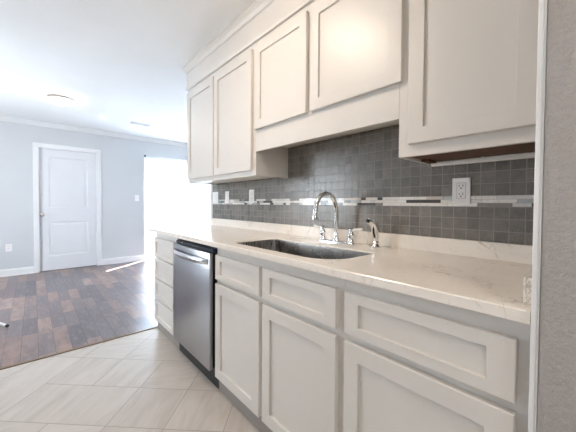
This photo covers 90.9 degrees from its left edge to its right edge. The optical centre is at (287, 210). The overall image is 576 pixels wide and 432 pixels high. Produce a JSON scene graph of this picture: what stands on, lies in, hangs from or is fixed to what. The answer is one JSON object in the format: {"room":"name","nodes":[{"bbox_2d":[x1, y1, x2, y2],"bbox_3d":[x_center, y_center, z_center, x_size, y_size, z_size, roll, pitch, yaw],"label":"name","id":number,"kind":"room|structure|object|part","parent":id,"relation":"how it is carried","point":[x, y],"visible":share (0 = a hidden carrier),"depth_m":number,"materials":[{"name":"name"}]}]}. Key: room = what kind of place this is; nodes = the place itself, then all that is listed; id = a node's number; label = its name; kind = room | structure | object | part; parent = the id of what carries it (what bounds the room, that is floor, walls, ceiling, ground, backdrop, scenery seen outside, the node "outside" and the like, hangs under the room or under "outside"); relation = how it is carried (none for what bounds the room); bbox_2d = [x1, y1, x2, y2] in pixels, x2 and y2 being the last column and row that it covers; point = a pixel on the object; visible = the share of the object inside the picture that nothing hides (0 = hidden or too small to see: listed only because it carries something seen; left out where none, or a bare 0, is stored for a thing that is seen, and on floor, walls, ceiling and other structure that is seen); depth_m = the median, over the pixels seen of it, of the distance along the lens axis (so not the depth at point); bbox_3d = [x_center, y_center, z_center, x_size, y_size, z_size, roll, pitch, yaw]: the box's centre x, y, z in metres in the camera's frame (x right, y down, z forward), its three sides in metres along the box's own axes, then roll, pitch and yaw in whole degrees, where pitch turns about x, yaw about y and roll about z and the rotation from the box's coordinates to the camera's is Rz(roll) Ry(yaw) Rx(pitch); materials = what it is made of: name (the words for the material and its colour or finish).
{"room":"kitchen","nodes":[
{"label":"kitchen","id":0,"kind":"room"},
{"bbox_2d":[0,326,157,369],"bbox_3d":[-1.989,1.082,1.903,3.300,0.007,0.025,-1,2,-42],"label":"trim","id":1,"kind":"structure","parent":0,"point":[61,352],"depth_m":2.19,"materials":[{"name":"brown wood"}]},
{"bbox_2d":[0,121,186,269],"bbox_3d":[-3.323,-0.220,5.313,5.900,2.447,0.120,-1,2,-42],"label":"wall","id":2,"kind":"structure","parent":0,"point":[122,159],"depth_m":5.02,"materials":[{"name":"paint"}]},
{"bbox_2d":[5,244,11,251],"bbox_3d":[-4.303,0.577,4.365,0.076,0.120,0.009,-1,2,-42],"label":"wall outlet","id":3,"kind":"object","parent":2,"relation":"attached to","point":[8,247],"visible":1,"depth_m":4.36,"materials":[{"name":"white plastic"}]},
{"bbox_2d":[32,142,101,272],"bbox_3d":[-3.763,-0.042,4.875,0.925,2.100,0.149,-1,2,-42],"label":"door","id":4,"kind":"structure","parent":2,"relation":"in","point":[67,199],"depth_m":4.85,"materials":[{"name":"paint"}]},
{"bbox_2d":[0,255,143,276],"bbox_3d":[-4.173,0.959,4.483,3.506,0.110,0.024,-1,2,-42],"label":"baseboard","id":5,"kind":"structure","parent":2,"relation":"attached to","point":[24,270],"depth_m":5.18,"materials":[{"name":"paint"}]},
{"bbox_2d":[0,115,186,146],"bbox_3d":[-3.256,-1.404,5.223,5.900,0.075,0.055,-1,2,-42],"label":"trim","id":6,"kind":"structure","parent":2,"relation":"attached to","point":[2,117],"depth_m":4.96,"materials":[{"name":"paint"}]},
{"bbox_2d":[144,158,153,259],"bbox_3d":[-2.242,-0.055,6.320,1.829,2.090,0.065,-1,2,-42],"label":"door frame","id":7,"kind":"structure","parent":2,"relation":"in","point":[145,159],"depth_m":5.72,"materials":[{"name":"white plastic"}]},
{"bbox_3d":[-2.568,-0.046,6.051,0.904,2.020,0.028,-1,2,-42],"label":"sash","id":8,"kind":"part","parent":7,"relation":"part of","materials":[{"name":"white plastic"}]},
{"bbox_2d":[144,155,209,258],"bbox_3d":[-2.178,-0.067,6.261,1.857,2.078,0.044,-1,2,-42],"label":"vertical blind","id":9,"kind":"object","parent":2,"relation":"attached to","point":[172,201],"visible":0.48,"depth_m":6.01,"materials":[{"name":"white plastic"}]},
{"bbox_2d":[0,0,256,142],"bbox_3d":[-0.527,-1.408,2.189,6.100,0.100,8.615,-1,2,-42],"label":"ceiling","id":10,"kind":"structure","parent":0,"point":[119,63],"depth_m":2.55,"materials":[{"name":"paint"}]},
{"bbox_2d":[47,94,72,105],"bbox_3d":[-2.844,-1.362,3.539,0.250,0.079,0.250,-1,2,-42],"label":"ceiling light","id":11,"kind":"object","parent":10,"relation":"attached to","point":[56,99],"visible":1,"depth_m":3.47,"materials":[{"name":"white glass"}]},
{"bbox_2d":[48,97,71,105],"bbox_3d":[-2.844,-1.349,3.540,0.232,0.052,0.232,-1,2,-42],"label":"diffuser","id":12,"kind":"object","parent":11,"relation":"attached to","point":[64,101],"depth_m":3.49,"materials":[{"name":"white"}]},
{"bbox_2d":[129,121,150,126],"bbox_3d":[-2.440,-1.419,4.675,0.300,0.008,0.130,-1,2,-42],"label":"ceiling vent","id":13,"kind":"object","parent":10,"relation":"in","point":[131,122],"visible":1,"depth_m":4.68,"materials":[{"name":"paint"}]},
{"bbox_2d":[0,259,260,431],"bbox_3d":[-0.551,1.137,2.250,5.900,0.102,8.435,-1,2,-42],"label":"floor","id":14,"kind":"structure","parent":0,"point":[141,381],"depth_m":2.00,"materials":[{"name":"ceramic"}]},
{"bbox_2d":[154,233,179,349],"bbox_3d":[-0.806,0.637,2.577,0.629,0.884,0.517,-1,2,-42],"label":"base cabinet","id":15,"kind":"object","parent":14,"relation":"on","point":[163,244],"visible":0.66,"depth_m":2.38,"materials":[{"name":"paint"}]},
{"bbox_3d":[-1.040,0.513,2.379,0.020,0.172,0.462,-1,2,-42],"label":"drawer","id":16,"kind":"part","parent":15,"relation":"part of","materials":[{"name":"paint"}]},
{"bbox_3d":[-1.041,0.696,2.383,0.020,0.172,0.462,-1,2,-42],"label":"drawer","id":17,"kind":"part","parent":15,"relation":"part of","materials":[{"name":"paint"}]},
{"bbox_3d":[-1.042,0.885,2.387,0.020,0.183,0.462,-1,2,-42],"label":"drawer","id":18,"kind":"part","parent":15,"relation":"part of","materials":[{"name":"paint"}]},
{"bbox_3d":[-1.035,0.331,2.378,0.008,0.098,0.362,-1,2,-42],"label":"panel","id":19,"kind":"part","parent":15,"relation":"part of","materials":[{"name":"paint"}]},
{"bbox_3d":[-1.036,0.513,2.382,0.008,0.100,0.362,-1,2,-42],"label":"panel","id":20,"kind":"part","parent":15,"relation":"part of","materials":[{"name":"paint"}]},
{"bbox_3d":[-1.038,0.696,2.386,0.008,0.100,0.362,-1,2,-42],"label":"panel","id":21,"kind":"part","parent":15,"relation":"part of","materials":[{"name":"paint"}]},
{"bbox_3d":[-1.039,0.885,2.390,0.008,0.111,0.362,-1,2,-42],"label":"panel","id":22,"kind":"part","parent":15,"relation":"part of","materials":[{"name":"paint"}]},
{"bbox_3d":[-1.038,0.331,2.375,0.020,0.170,0.462,-1,2,-42],"label":"drawer","id":23,"kind":"part","parent":15,"relation":"part of","materials":[{"name":"paint"}]},
{"bbox_2d":[173,239,218,388],"bbox_3d":[-0.458,0.655,2.116,0.672,0.872,0.624,-1,2,-42],"label":"dishwasher","id":24,"kind":"object","parent":14,"relation":"on","point":[194,280],"visible":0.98,"depth_m":1.85,"materials":[{"name":"silver metal"}]},
{"bbox_3d":[-0.682,0.306,1.898,0.054,0.041,0.545,-1,2,-42],"label":"handle","id":25,"kind":"part","parent":24,"relation":"part of","materials":[{"name":"silver metal"}]},
{"bbox_3d":[-0.625,1.032,1.977,0.022,0.122,0.624,-1,2,-42],"label":"kick plate","id":26,"kind":"part","parent":24,"relation":"part of","materials":[{"name":"black plastic"}]},
{"bbox_2d":[215,248,345,431],"bbox_3d":[0.104,0.664,1.565,0.629,0.884,0.944,-1,2,-42],"label":"base cabinet","id":27,"kind":"object","parent":14,"relation":"on","point":[280,335],"visible":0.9,"depth_m":1.26,"materials":[{"name":"paint"}]},
{"bbox_3d":[-0.277,0.342,1.536,0.008,0.078,0.329,-1,2,-42],"label":"panel","id":28,"kind":"part","parent":27,"relation":"part of","materials":[{"name":"paint"}]},
{"bbox_3d":[-0.280,0.723,1.544,0.008,0.448,0.325,-1,2,-42],"label":"panel","id":29,"kind":"part","parent":27,"relation":"part of","materials":[{"name":"paint"}]},
{"bbox_3d":[-0.280,0.342,1.533,0.020,0.146,0.441,-1,2,-42],"label":"drawer","id":30,"kind":"part","parent":27,"relation":"part of","materials":[{"name":"paint"}]},
{"bbox_3d":[-0.283,0.723,1.541,0.020,0.564,0.441,-1,2,-42],"label":"door","id":31,"kind":"part","parent":27,"relation":"part of","materials":[{"name":"paint"}]},
{"bbox_3d":[0.032,0.732,1.198,0.008,0.448,0.324,-1,2,-42],"label":"panel","id":32,"kind":"part","parent":27,"relation":"part of","materials":[{"name":"paint"}]},
{"bbox_3d":[0.035,0.351,1.190,0.008,0.078,0.328,-1,2,-42],"label":"panel","id":33,"kind":"part","parent":27,"relation":"part of","materials":[{"name":"paint"}]},
{"bbox_3d":[0.031,0.351,1.187,0.020,0.146,0.440,-1,2,-42],"label":"drawer","id":34,"kind":"part","parent":27,"relation":"part of","materials":[{"name":"paint"}]},
{"bbox_3d":[0.029,0.732,1.195,0.020,0.564,0.440,-1,2,-42],"label":"door","id":35,"kind":"part","parent":27,"relation":"part of","materials":[{"name":"paint"}]},
{"bbox_2d":[149,218,532,324],"bbox_3d":[-0.143,0.163,1.823,0.648,0.102,2.696,-1,2,-42],"label":"countertop","id":36,"kind":"structure","parent":27,"relation":"on","point":[490,278],"depth_m":1.11,"materials":[{"name":"stone"}]},
{"bbox_2d":[238,239,370,258],"bbox_3d":[0.044,0.306,1.492,0.324,0.214,0.733,-1,2,-42],"label":"sink","id":37,"kind":"object","parent":36,"relation":"in","point":[289,247],"visible":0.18,"depth_m":1.66,"materials":[{"name":"silver metal"}]},
{"bbox_2d":[312,191,362,244],"bbox_3d":[0.221,0.042,1.615,0.230,0.300,0.360,-1,2,-42],"label":"faucet","id":38,"kind":"object","parent":36,"relation":"on","point":[350,241],"visible":1,"depth_m":1.63,"materials":[{"name":"silver metal"}]},
{"bbox_3d":[0.216,0.136,1.754,0.048,0.081,0.048,-1,2,-42],"label":"handle","id":39,"kind":"part","parent":38,"relation":"part of","materials":[{"name":"silver metal"}]},
{"bbox_3d":[0.219,0.036,1.614,0.224,0.287,0.044,-1,2,-42],"label":"spout","id":40,"kind":"part","parent":38,"relation":"part of","materials":[{"name":"silver metal"}]},
{"bbox_3d":[0.285,0.184,1.677,0.054,0.014,0.262,-1,2,-42],"label":"deck plate","id":41,"kind":"part","parent":38,"relation":"part of","materials":[{"name":"silver metal"}]},
{"bbox_3d":[0.355,0.140,1.599,0.048,0.081,0.048,-1,2,-42],"label":"handle","id":42,"kind":"part","parent":38,"relation":"part of","materials":[{"name":"silver metal"}]},
{"bbox_3d":[0.386,0.109,1.564,0.020,0.025,0.059,-1,2,-42],"label":"lever","id":43,"kind":"part","parent":38,"relation":"part of","materials":[{"name":"silver metal"}]},
{"bbox_2d":[366,218,380,247],"bbox_3d":[0.453,0.119,1.491,0.081,0.156,0.064,-1,2,-42],"label":"sprayer","id":44,"kind":"object","parent":36,"relation":"on","point":[375,231],"visible":1,"depth_m":1.48,"materials":[{"name":"silver metal"}]},
{"bbox_2d":[343,280,530,431],"bbox_3d":[0.590,0.679,1.025,0.629,0.884,0.506,-1,2,-42],"label":"base cabinet","id":45,"kind":"object","parent":14,"relation":"on","point":[412,363],"visible":0.8,"depth_m":0.79,"materials":[{"name":"paint"}]},
{"bbox_3d":[0.362,0.742,0.831,0.008,0.448,0.357,-1,2,-42],"label":"panel","id":46,"kind":"part","parent":45,"relation":"part of","materials":[{"name":"paint"}]},
{"bbox_3d":[0.365,0.361,0.823,0.008,0.078,0.361,-1,2,-42],"label":"panel","id":47,"kind":"part","parent":45,"relation":"part of","materials":[{"name":"paint"}]},
{"bbox_3d":[0.359,0.742,0.828,0.020,0.564,0.473,-1,2,-42],"label":"door","id":48,"kind":"part","parent":45,"relation":"part of","materials":[{"name":"paint"}]},
{"bbox_3d":[0.361,0.361,0.820,0.020,0.146,0.473,-1,2,-42],"label":"drawer","id":49,"kind":"part","parent":45,"relation":"part of","materials":[{"name":"paint"}]},
{"bbox_2d":[210,185,212,224],"bbox_3d":[0.891,-0.105,1.244,0.119,2.447,5.060,-1,2,-42],"label":"wall","id":50,"kind":"structure","parent":0,"point":[211,186],"depth_m":3.07,"materials":[{"name":"paint"}]},
{"bbox_2d":[187,42,287,184],"bbox_3d":[-0.485,-0.709,2.431,0.325,0.915,1.119,-1,2,-42],"label":"upper cabinet","id":51,"kind":"object","parent":50,"relation":"attached to","point":[221,133],"visible":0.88,"depth_m":2.19,"materials":[{"name":"paint"}]},
{"bbox_3d":[-0.789,-0.701,2.541,0.020,0.818,0.524,-1,2,-42],"label":"door","id":52,"kind":"part","parent":51,"relation":"part of","materials":[{"name":"paint"}]},
{"bbox_3d":[-0.786,-0.701,2.544,0.008,0.702,0.408,-1,2,-42],"label":"panel","id":53,"kind":"part","parent":51,"relation":"part of","materials":[{"name":"paint"}]},
{"bbox_3d":[-0.420,-0.690,2.138,0.008,0.702,0.416,-1,2,-42],"label":"panel","id":54,"kind":"part","parent":51,"relation":"part of","materials":[{"name":"paint"}]},
{"bbox_3d":[-0.424,-0.690,2.135,0.020,0.818,0.532,-1,2,-42],"label":"door","id":55,"kind":"part","parent":51,"relation":"part of","materials":[{"name":"paint"}]},
{"bbox_2d":[181,0,313,90],"bbox_3d":[-0.013,-1.240,1.879,0.355,0.214,2.662,-1,2,-42],"label":"crown molding","id":56,"kind":"structure","parent":50,"relation":"attached to","point":[262,17],"depth_m":2.02,"materials":[{"name":"paint"}]},
{"bbox_2d":[254,0,403,151],"bbox_3d":[0.235,-0.767,1.630,0.325,0.754,1.028,-1,2,-42],"label":"upper cabinet","id":57,"kind":"object","parent":50,"relation":"attached to","point":[332,69],"visible":0.9,"depth_m":1.44,"materials":[{"name":"paint"}]},
{"bbox_3d":[-0.053,-0.813,1.727,0.008,0.434,0.365,-1,2,-42],"label":"panel","id":58,"kind":"part","parent":57,"relation":"part of","materials":[{"name":"paint"}]},
{"bbox_3d":[-0.056,-0.813,1.724,0.020,0.550,0.481,-1,2,-42],"label":"door","id":59,"kind":"part","parent":57,"relation":"part of","materials":[{"name":"paint"}]},
{"bbox_3d":[0.298,-0.802,1.337,0.008,0.434,0.393,-1,2,-42],"label":"panel","id":60,"kind":"part","parent":57,"relation":"part of","materials":[{"name":"paint"}]},
{"bbox_3d":[0.295,-0.802,1.334,0.020,0.550,0.509,-1,2,-42],"label":"door","id":61,"kind":"part","parent":57,"relation":"part of","materials":[{"name":"paint"}]},
{"bbox_2d":[212,125,534,244],"bbox_3d":[0.098,-0.197,2.027,0.010,0.612,2.690,-1,2,-42],"label":"tile backsplash","id":62,"kind":"structure","parent":50,"relation":"attached to","point":[365,173],"depth_m":1.54,"materials":[{"name":"grey tile"}]},
{"bbox_2d":[213,192,217,202],"bbox_3d":[-0.760,-0.134,2.966,0.010,0.116,0.118,-1,2,-42],"label":"light switch","id":63,"kind":"object","parent":62,"relation":"attached to","point":[215,194],"visible":1,"depth_m":2.95,"materials":[{"name":"white plastic"}]},
{"bbox_2d":[225,191,228,202],"bbox_3d":[-0.600,-0.129,2.787,0.010,0.116,0.072,-1,2,-42],"label":"light switch","id":64,"kind":"object","parent":62,"relation":"attached to","point":[226,192],"visible":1,"depth_m":2.78,"materials":[{"name":"white plastic"}]},
{"bbox_2d":[249,189,253,202],"bbox_3d":[-0.318,-0.122,2.476,0.008,0.118,0.076,-1,2,-42],"label":"wall outlet","id":65,"kind":"object","parent":62,"relation":"attached to","point":[251,192],"visible":1,"depth_m":2.47,"materials":[{"name":"white plastic"}]},
{"bbox_2d":[452,177,470,202],"bbox_3d":[0.773,-0.087,1.264,0.008,0.114,0.073,-1,2,-42],"label":"wall outlet","id":66,"kind":"object","parent":62,"relation":"attached to","point":[461,187],"visible":1,"depth_m":1.26,"materials":[{"name":"white plastic"}]},
{"bbox_2d":[457,183,464,197],"bbox_3d":[0.771,-0.087,1.262,0.003,0.068,0.033,-1,2,-42],"label":"receptacle","id":67,"kind":"object","parent":66,"relation":"attached to","point":[460,186],"depth_m":1.26,"materials":[{"name":"white plastic"}]},
{"bbox_2d":[399,0,538,166],"bbox_3d":[0.725,-0.665,1.086,0.325,0.928,0.471,-1,2,-42],"label":"upper cabinet","id":68,"kind":"object","parent":50,"relation":"attached to","point":[468,89],"depth_m":0.99,"materials":[{"name":"paint"}]},
{"bbox_3d":[0.621,-0.664,0.980,0.008,0.692,0.281,-1,2,-42],"label":"panel","id":69,"kind":"part","parent":68,"relation":"part of","materials":[{"name":"paint"}]},
{"bbox_3d":[0.834,-0.220,1.182,0.026,0.034,0.450,-1,2,-42],"label":"under cabinet rail","id":70,"kind":"part","parent":68,"relation":"part of","materials":[{"name":"white wood"}]},
{"bbox_2d":[536,0,575,431],"bbox_3d":[0.806,-0.095,0.755,0.660,2.447,0.118,-1,2,-42],"label":"wall","id":71,"kind":"structure","parent":0,"point":[556,393],"depth_m":0.56,"materials":[{"name":"paint"}]},
{"bbox_2d":[528,0,547,431],"bbox_3d":[0.537,-0.094,0.602,0.064,2.447,0.013,-1,2,-42],"label":"trim","id":72,"kind":"structure","parent":71,"relation":"attached to","point":[542,15],"depth_m":0.58,"materials":[{"name":"paint"}]}
]}

